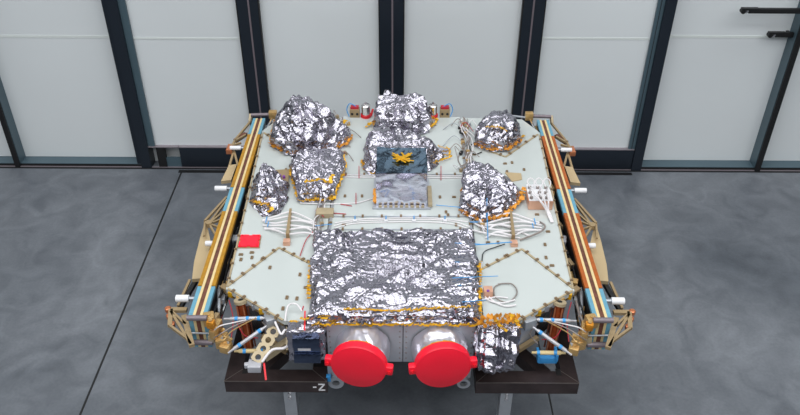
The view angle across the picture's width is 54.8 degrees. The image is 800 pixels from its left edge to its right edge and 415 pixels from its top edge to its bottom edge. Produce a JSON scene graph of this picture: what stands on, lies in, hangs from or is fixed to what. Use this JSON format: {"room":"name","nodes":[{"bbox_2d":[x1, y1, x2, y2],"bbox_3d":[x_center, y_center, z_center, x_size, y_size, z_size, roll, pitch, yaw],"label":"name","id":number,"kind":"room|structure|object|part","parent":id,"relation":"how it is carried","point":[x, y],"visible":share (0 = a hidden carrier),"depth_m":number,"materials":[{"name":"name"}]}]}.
{"room":"clean room","nodes":[
{"label":"clean room","id":0,"kind":"room"},
{"bbox_2d":[0,161,799,414],"bbox_3d":[-0.019,3.365,1.042,18.000,0.100,13.823,0,35,0],"label":"floor","id":1,"kind":"structure","parent":0,"point":[707,264],"depth_m":4.84,"materials":[{"name":"concrete"}]},
{"bbox_2d":[0,122,14,165],"bbox_3d":[-4.121,-2.129,4.979,2.133,4.300,0.122,0,35,0],"label":"window","id":2,"kind":"structure","parent":1,"relation":"on","point":[6,159],"depth_m":6.18,"materials":[{"name":"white glass"}]},
{"bbox_3d":[-4.131,-0.384,6.211,2.133,0.028,0.120,0,35,0],"label":"rail","id":3,"kind":"part","parent":2,"relation":"part of","materials":[{"name":"metal"}]},
{"bbox_2d":[0,103,20,166],"bbox_3d":[-3.035,-2.120,4.976,0.040,4.300,0.150,0,35,0],"label":"trim","id":4,"kind":"structure","parent":1,"relation":"on","point":[17,163],"depth_m":6.01,"materials":[{"name":"black metal"}]},
{"bbox_2d":[0,0,140,165],"bbox_3d":[-2.531,-2.119,4.978,0.969,4.300,0.125,0,35,0],"label":"wall panel","id":5,"kind":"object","parent":1,"relation":"on","point":[59,76],"depth_m":5.87,"materials":[{"name":"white glass"}]},
{"bbox_3d":[-2.541,-0.375,6.211,0.969,0.028,0.120,0,35,0],"label":"rail","id":6,"kind":"part","parent":5,"relation":"part of","materials":[{"name":"metal"}]},
{"bbox_2d":[101,0,154,167],"bbox_3d":[-1.998,-2.114,4.976,0.166,4.300,0.150,0,35,0],"label":"trim","id":7,"kind":"structure","parent":1,"relation":"on","point":[116,15],"depth_m":5.72,"materials":[{"name":"black metal"}]},
{"bbox_2d":[79,173,181,414],"bbox_3d":[-1.700,2.512,2.150,0.012,0.003,9.721,0,35,0],"label":"trim","id":8,"kind":"structure","parent":1,"relation":"on","point":[121,315],"depth_m":4.84,"materials":[{"name":"black plastic"}]},
{"bbox_2d":[235,0,271,125],"bbox_3d":[-1.060,-2.108,4.975,0.161,4.300,0.152,0,35,0],"label":"trim","id":9,"kind":"structure","parent":1,"relation":"on","point":[248,11],"depth_m":5.60,"materials":[{"name":"black metal"}]},
{"bbox_2d":[378,0,404,95],"bbox_3d":[-0.056,-2.102,4.975,0.183,4.300,0.152,0,35,0],"label":"trim","id":10,"kind":"structure","parent":1,"relation":"on","point":[391,13],"depth_m":5.55,"materials":[{"name":"black metal"}]},
{"bbox_2d":[0,167,799,172],"bbox_3d":[0.002,-0.300,6.148,10.400,0.003,0.016,0,35,0],"label":"trim","id":11,"kind":"structure","parent":1,"relation":"on","point":[0,167],"depth_m":6.14,"materials":[{"name":"black metal"}]},
{"bbox_2d":[0,166,799,170],"bbox_3d":[0.002,-0.311,6.160,10.400,0.006,0.012,0,35,0],"label":"trim","id":12,"kind":"structure","parent":1,"relation":"on","point":[0,166],"depth_m":6.16,"materials":[{"name":"metal"}]},
{"bbox_2d":[224,324,578,414],"bbox_3d":[0.009,0.529,4.368,1.610,0.700,1.773,0,35,0],"label":"support stand","id":13,"kind":"object","parent":1,"relation":"on","point":[535,378],"visible":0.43,"depth_m":3.53,"materials":[{"name":"metal"}]},
{"bbox_3d":[-0.561,0.312,4.230,0.466,0.072,1.750,0,35,0],"label":"steel frame","id":14,"kind":"part","parent":13,"relation":"part of","materials":[{"name":"black metal"}]},
{"bbox_3d":[-0.510,1.055,3.724,0.055,0.558,0.050,0,35,0],"label":"leg","id":15,"kind":"part","parent":13,"relation":"part of","materials":[{"name":"metal"}]},
{"bbox_2d":[165,89,635,388],"bbox_3d":[0.003,0.041,4.114,2.142,0.642,2.092,0,35,0],"label":"satellite","id":16,"kind":"object","parent":13,"relation":"on","point":[404,229],"depth_m":3.76,"materials":[{"name":"metal"}]},
{"bbox_3d":[-1.022,0.403,3.653,0.012,0.012,0.185,3,35,4],"label":"rod","id":17,"kind":"part","parent":16,"relation":"part of","materials":[{"name":"beige"}]},
{"bbox_3d":[-1.004,0.411,3.659,0.020,0.020,0.194,6,36,8],"label":"rod","id":18,"kind":"part","parent":16,"relation":"part of","materials":[{"name":"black plastic"}]},
{"bbox_3d":[-0.882,0.480,3.355,0.087,0.026,0.026,0,35,0],"label":"clamp rod","id":19,"kind":"part","parent":16,"relation":"part of","materials":[{"name":"grey metal"}]},
{"bbox_3d":[-0.872,0.552,3.391,0.093,0.008,0.008,1,35,1],"label":"thin rod","id":20,"kind":"part","parent":16,"relation":"part of","materials":[{"name":"metal"}]},
{"bbox_3d":[-0.991,0.217,3.899,0.062,0.020,0.463,-2,35,-3],"label":"plate","id":21,"kind":"part","parent":16,"relation":"part of","materials":[{"name":"beige metal"}]},
{"bbox_3d":[-0.879,0.599,3.428,0.098,0.026,0.026,0,35,0],"label":"clamp rod","id":22,"kind":"part","parent":16,"relation":"part of","materials":[{"name":"grey metal"}]},
{"bbox_3d":[-0.983,-0.194,4.448,0.058,0.020,0.182,0,35,0],"label":"plate","id":23,"kind":"part","parent":16,"relation":"part of","materials":[{"name":"beige metal"}]},
{"bbox_3d":[-0.972,-0.284,4.559,0.060,0.032,0.162,0,35,0],"label":"truss leg","id":24,"kind":"part","parent":16,"relation":"part of","materials":[{"name":"beige"}]},
{"bbox_3d":[-0.856,0.038,4.176,0.017,0.172,1.776,0,35,0],"label":"panel","id":25,"kind":"part","parent":16,"relation":"part of","materials":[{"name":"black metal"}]},
{"bbox_2d":[237,235,260,247],"bbox_3d":[-0.744,0.166,3.822,0.110,0.014,0.102,0,35,0],"label":"cover","id":26,"kind":"object","parent":16,"relation":"on","point":[245,241],"visible":1,"depth_m":3.81,"materials":[{"name":"red plastic"}]},
{"bbox_3d":[-0.879,-0.584,4.863,0.119,0.022,0.022,-2,35,-3],"label":"clamp rod","id":27,"kind":"part","parent":16,"relation":"part of","materials":[{"name":"silver metal"}]},
{"bbox_2d":[249,162,289,216],"bbox_3d":[-0.700,-0.124,4.112,0.213,0.156,0.388,0,35,0],"label":"blanket","id":28,"kind":"object","parent":16,"relation":"on","point":[269,189],"depth_m":4.07,"materials":[{"name":"silver metal"}]},
{"bbox_3d":[-0.568,0.566,3.503,0.135,0.210,0.003,22,41,28],"label":"plate","id":29,"kind":"part","parent":16,"relation":"part of","materials":[{"name":"metal"}]},
{"bbox_3d":[-0.526,0.603,3.413,0.084,0.126,0.166,28,44,34],"label":"tan arm","id":30,"kind":"part","parent":16,"relation":"part of"},
{"bbox_3d":[-0.606,-0.031,4.134,0.485,0.022,1.854,0,35,0],"label":"deck panel","id":31,"kind":"part","parent":16,"relation":"part of","materials":[{"name":"white metal"}]},
{"bbox_3d":[-0.406,0.580,3.340,0.118,0.047,0.035,0,35,0],"label":"blue pane","id":32,"kind":"part","parent":16,"relation":"part of","materials":[{"name":"metal"}]},
{"bbox_3d":[-0.406,0.656,3.393,0.118,0.044,0.035,0,35,0],"label":"blue pane","id":33,"kind":"part","parent":16,"relation":"part of","materials":[{"name":"metal"}]},
{"bbox_3d":[-0.406,0.613,3.375,0.118,0.043,0.016,0,35,0],"label":"blue pane","id":34,"kind":"part","parent":16,"relation":"part of","materials":[{"name":"metal"}]},
{"bbox_2d":[270,95,350,155],"bbox_3d":[-0.537,-0.539,4.596,0.495,0.274,0.514,0,35,0],"label":"blanket","id":35,"kind":"object","parent":16,"relation":"on","point":[303,123],"depth_m":4.49,"materials":[{"name":"silver metal"}]},
{"bbox_2d":[289,147,345,202],"bbox_3d":[-0.463,-0.203,4.262,0.319,0.108,0.480,0,35,0],"label":"blanket","id":36,"kind":"object","parent":16,"relation":"on","point":[316,174],"depth_m":4.20,"materials":[{"name":"silver metal"}]},
{"bbox_3d":[-0.293,0.728,3.519,0.073,0.110,0.016,0,35,0],"label":"lug plate","id":37,"kind":"part","parent":16,"relation":"part of","materials":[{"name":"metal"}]},
{"bbox_3d":[-0.179,0.684,3.345,0.301,0.246,0.050,5,35,7],"label":"lens cap","id":38,"kind":"part","parent":16,"relation":"part of","materials":[{"name":"red plastic"}]},
{"bbox_3d":[-0.156,0.597,3.444,0.335,0.243,0.013,0,35,0],"label":"panel","id":39,"kind":"part","parent":16,"relation":"part of","materials":[{"name":"metal"}]},
{"bbox_2d":[307,227,479,323],"bbox_3d":[-0.028,0.291,3.595,0.816,0.078,0.661,0,35,0],"label":"blanket","id":40,"kind":"object","parent":16,"relation":"on","point":[379,275],"depth_m":3.53,"materials":[{"name":"silver metal"}]},
{"bbox_2d":[373,89,432,134],"bbox_3d":[0.021,-0.594,4.756,0.382,0.184,0.321,0,35,0],"label":"blanket","id":41,"kind":"object","parent":16,"relation":"on","point":[411,112],"depth_m":4.68,"materials":[{"name":"silver metal"}]},
{"bbox_2d":[362,127,444,176],"bbox_3d":[0.022,-0.341,4.459,0.486,0.122,0.440,0,35,0],"label":"blanket","id":42,"kind":"object","parent":16,"relation":"on","point":[398,137],"depth_m":4.45,"materials":[{"name":"silver metal"}]},
{"bbox_3d":[0.003,-0.029,4.133,0.748,0.026,1.854,0,35,0],"label":"deck panel","id":43,"kind":"part","parent":16,"relation":"part of","materials":[{"name":"silver metal"}]},
{"bbox_3d":[0.159,-0.061,4.126,0.022,0.016,0.180,0,35,0],"label":"rail","id":44,"kind":"part","parent":16,"relation":"part of","materials":[{"name":"beige metal"}]},
{"bbox_3d":[0.173,0.599,3.444,0.316,0.243,0.013,0,35,0],"label":"panel","id":45,"kind":"part","parent":16,"relation":"part of","materials":[{"name":"metal"}]},
{"bbox_3d":[0.186,0.687,3.345,0.301,0.246,0.050,-3,35,-5],"label":"lens cap","id":46,"kind":"part","parent":16,"relation":"part of","materials":[{"name":"red plastic"}]},
{"bbox_2d":[459,160,520,221],"bbox_3d":[0.487,-0.106,4.101,0.359,0.146,0.445,0,35,0],"label":"blanket","id":47,"kind":"object","parent":16,"relation":"on","point":[486,194],"depth_m":4.02,"materials":[{"name":"silver metal"}]},
{"bbox_2d":[472,321,520,374],"bbox_3d":[0.424,0.623,3.383,0.213,0.223,0.175,0,35,0],"label":"blanket","id":48,"kind":"object","parent":16,"relation":"on","point":[495,349],"depth_m":3.35,"materials":[{"name":"silver metal"}]},
{"bbox_2d":[474,109,520,151],"bbox_3d":[0.588,-0.489,4.634,0.298,0.156,0.349,0,35,0],"label":"blanket","id":49,"kind":"object","parent":16,"relation":"on","point":[498,131],"depth_m":4.55,"materials":[{"name":"silver metal"}]},
{"bbox_3d":[0.613,-0.024,4.134,0.485,0.022,1.854,0,35,0],"label":"deck panel","id":50,"kind":"part","parent":16,"relation":"part of","materials":[{"name":"white metal"}]},
{"bbox_3d":[0.567,0.573,3.503,0.135,0.210,0.003,-22,41,-28],"label":"plate","id":51,"kind":"part","parent":16,"relation":"part of","materials":[{"name":"metal"}]},
{"bbox_3d":[0.738,-0.065,4.076,0.124,0.004,0.106,0,35,0],"label":"box lid","id":52,"kind":"part","parent":16,"relation":"part of","materials":[{"name":"white paint"}]},
{"bbox_3d":[0.892,-0.574,4.863,0.119,0.022,0.022,3,35,3],"label":"clamp rod","id":53,"kind":"part","parent":16,"relation":"part of","materials":[{"name":"silver metal"}]},
{"bbox_3d":[0.862,0.048,4.176,0.017,0.172,1.776,0,35,0],"label":"panel","id":54,"kind":"part","parent":16,"relation":"part of","materials":[{"name":"black metal"}]},
{"bbox_3d":[0.982,-0.273,4.559,0.060,0.032,0.162,0,35,0],"label":"truss leg","id":55,"kind":"part","parent":16,"relation":"part of","materials":[{"name":"beige"}]},
{"bbox_3d":[0.992,-0.183,4.448,0.058,0.020,0.182,0,35,0],"label":"plate","id":56,"kind":"part","parent":16,"relation":"part of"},
{"bbox_3d":[0.879,0.609,3.428,0.098,0.026,0.026,0,35,0],"label":"clamp rod","id":57,"kind":"part","parent":16,"relation":"part of","materials":[{"name":"grey metal"}]},
{"bbox_3d":[0.995,0.229,3.899,0.062,0.020,0.463,2,35,3],"label":"plate","id":58,"kind":"part","parent":16,"relation":"part of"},
{"bbox_3d":[0.883,0.490,3.355,0.087,0.026,0.026,0,35,0],"label":"clamp rod","id":59,"kind":"part","parent":16,"relation":"part of","materials":[{"name":"grey metal"}]},
{"bbox_3d":[1.006,0.423,3.659,0.020,0.020,0.194,-5,36,-8],"label":"rod","id":60,"kind":"part","parent":16,"relation":"part of","materials":[{"name":"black plastic"}]},
{"bbox_3d":[1.023,0.415,3.653,0.012,0.012,0.185,-2,35,-4],"label":"rod","id":61,"kind":"part","parent":16,"relation":"part of","materials":[{"name":"beige plastic"}]},
{"bbox_3d":[0.490,1.061,3.724,0.055,0.558,0.050,0,35,0],"label":"leg","id":62,"kind":"part","parent":13,"relation":"part of","materials":[{"name":"metal"}]},
{"bbox_3d":[0.581,0.319,4.230,0.468,0.072,1.750,0,35,0],"label":"steel frame","id":63,"kind":"part","parent":13,"relation":"part of","materials":[{"name":"black metal"}]},
{"bbox_2d":[178,170,631,174],"bbox_3d":[0.042,-0.277,6.114,3.588,0.004,0.035,0,35,0],"label":"trim","id":64,"kind":"structure","parent":1,"relation":"on","point":[180,171],"depth_m":6.11,"materials":[{"name":"black metal"}]},
{"bbox_2d":[511,0,546,125],"bbox_3d":[0.939,-2.097,4.975,0.163,4.300,0.152,0,35,0],"label":"trim","id":65,"kind":"structure","parent":1,"relation":"on","point":[532,17],"depth_m":5.59,"materials":[{"name":"black metal"}]},
{"bbox_2d":[538,341,553,414],"bbox_3d":[0.817,2.365,2.379,0.013,0.003,8.672,0,35,0],"label":"trim","id":66,"kind":"structure","parent":1,"relation":"on","point":[538,341],"depth_m":4.23,"materials":[{"name":"black plastic"}]},
{"bbox_2d":[628,0,677,170],"bbox_3d":[1.865,-2.092,4.976,0.127,4.300,0.150,0,35,0],"label":"trim","id":67,"kind":"structure","parent":1,"relation":"on","point":[665,9],"depth_m":5.70,"materials":[{"name":"black metal"}]},
{"bbox_2d":[641,0,799,170],"bbox_3d":[2.403,-2.089,4.976,0.948,4.300,0.150,0,35,0],"label":"door","id":68,"kind":"structure","parent":1,"relation":"on","point":[720,68],"depth_m":5.84,"materials":[{"name":"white glass"}]},
{"bbox_3d":[2.373,-0.346,6.211,0.907,0.028,0.120,0,35,0],"label":"rail","id":69,"kind":"part","parent":68,"relation":"part of","materials":[{"name":"grey metal"}]},
{"bbox_2d":[739,7,799,169],"bbox_3d":[3.794,-2.070,4.960,2.836,4.300,0.168,0,35,0],"label":"door","id":70,"kind":"structure","parent":1,"relation":"on","point":[783,149],"depth_m":6.04,"materials":[{"name":"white glass"}]},
{"bbox_3d":[2.685,-1.372,5.377,0.619,0.037,0.034,0,35,0],"label":"pull handle","id":71,"kind":"part","parent":70,"relation":"part of","materials":[{"name":"black plastic"}]},
{"bbox_3d":[4.035,-0.337,6.211,2.335,0.028,0.120,0,35,0],"label":"rail","id":72,"kind":"part","parent":70,"relation":"part of","materials":[{"name":"metal"}]},
{"bbox_3d":[2.753,-1.246,5.557,0.208,0.037,0.034,0,35,0],"label":"pull handle","id":73,"kind":"part","parent":70,"relation":"part of","materials":[{"name":"black plastic"}]},
{"bbox_3d":[0.023,-4.061,3.588,10.400,0.500,0.200,0,35,0],"label":"trim","id":74,"kind":"structure","parent":0,"visible":0},
{"bbox_2d":[125,0,249,166],"bbox_3d":[-1.553,-2.105,4.967,0.829,4.300,0.112,0,35,0],"label":"wall panel","id":75,"kind":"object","parent":74,"relation":"attached to","point":[189,55],"depth_m":5.73,"materials":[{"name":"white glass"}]},
{"bbox_3d":[-1.887,-0.408,6.123,0.064,0.182,0.040,0,35,0],"label":"pivot post","id":76,"kind":"part","parent":75,"relation":"part of","materials":[{"name":"black plastic"}]},
{"bbox_3d":[-1.858,-0.456,6.194,0.238,0.188,0.010,0,35,0],"label":"pane","id":77,"kind":"part","parent":75,"relation":"part of","materials":[{"name":"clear glass"}]},
{"bbox_3d":[-1.443,-0.408,6.121,0.588,0.172,0.042,0,35,0],"label":"kick plate","id":78,"kind":"part","parent":75,"relation":"part of","materials":[{"name":"black metal"}]},
{"bbox_2d":[259,0,378,122],"bbox_3d":[-0.563,-2.085,4.936,0.836,4.288,0.044,0,35,0],"label":"wall panel","id":79,"kind":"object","parent":74,"relation":"attached to","point":[325,51],"depth_m":5.61,"materials":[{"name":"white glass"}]},
{"bbox_2d":[404,0,521,118],"bbox_3d":[0.446,-2.079,4.936,0.825,4.288,0.044,0,35,0],"label":"wall panel","id":80,"kind":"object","parent":74,"relation":"attached to","point":[462,54],"depth_m":5.62,"materials":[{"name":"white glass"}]},
{"bbox_2d":[532,0,657,168],"bbox_3d":[1.434,-2.073,4.936,0.831,4.288,0.044,0,35,0],"label":"wall panel","id":81,"kind":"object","parent":74,"relation":"attached to","point":[593,54],"depth_m":5.71,"materials":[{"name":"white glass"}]},
{"bbox_3d":[1.424,-0.391,6.121,0.829,0.172,0.042,0,35,0],"label":"kick plate","id":82,"kind":"part","parent":81,"relation":"part of","materials":[{"name":"black metal"}]}
]}

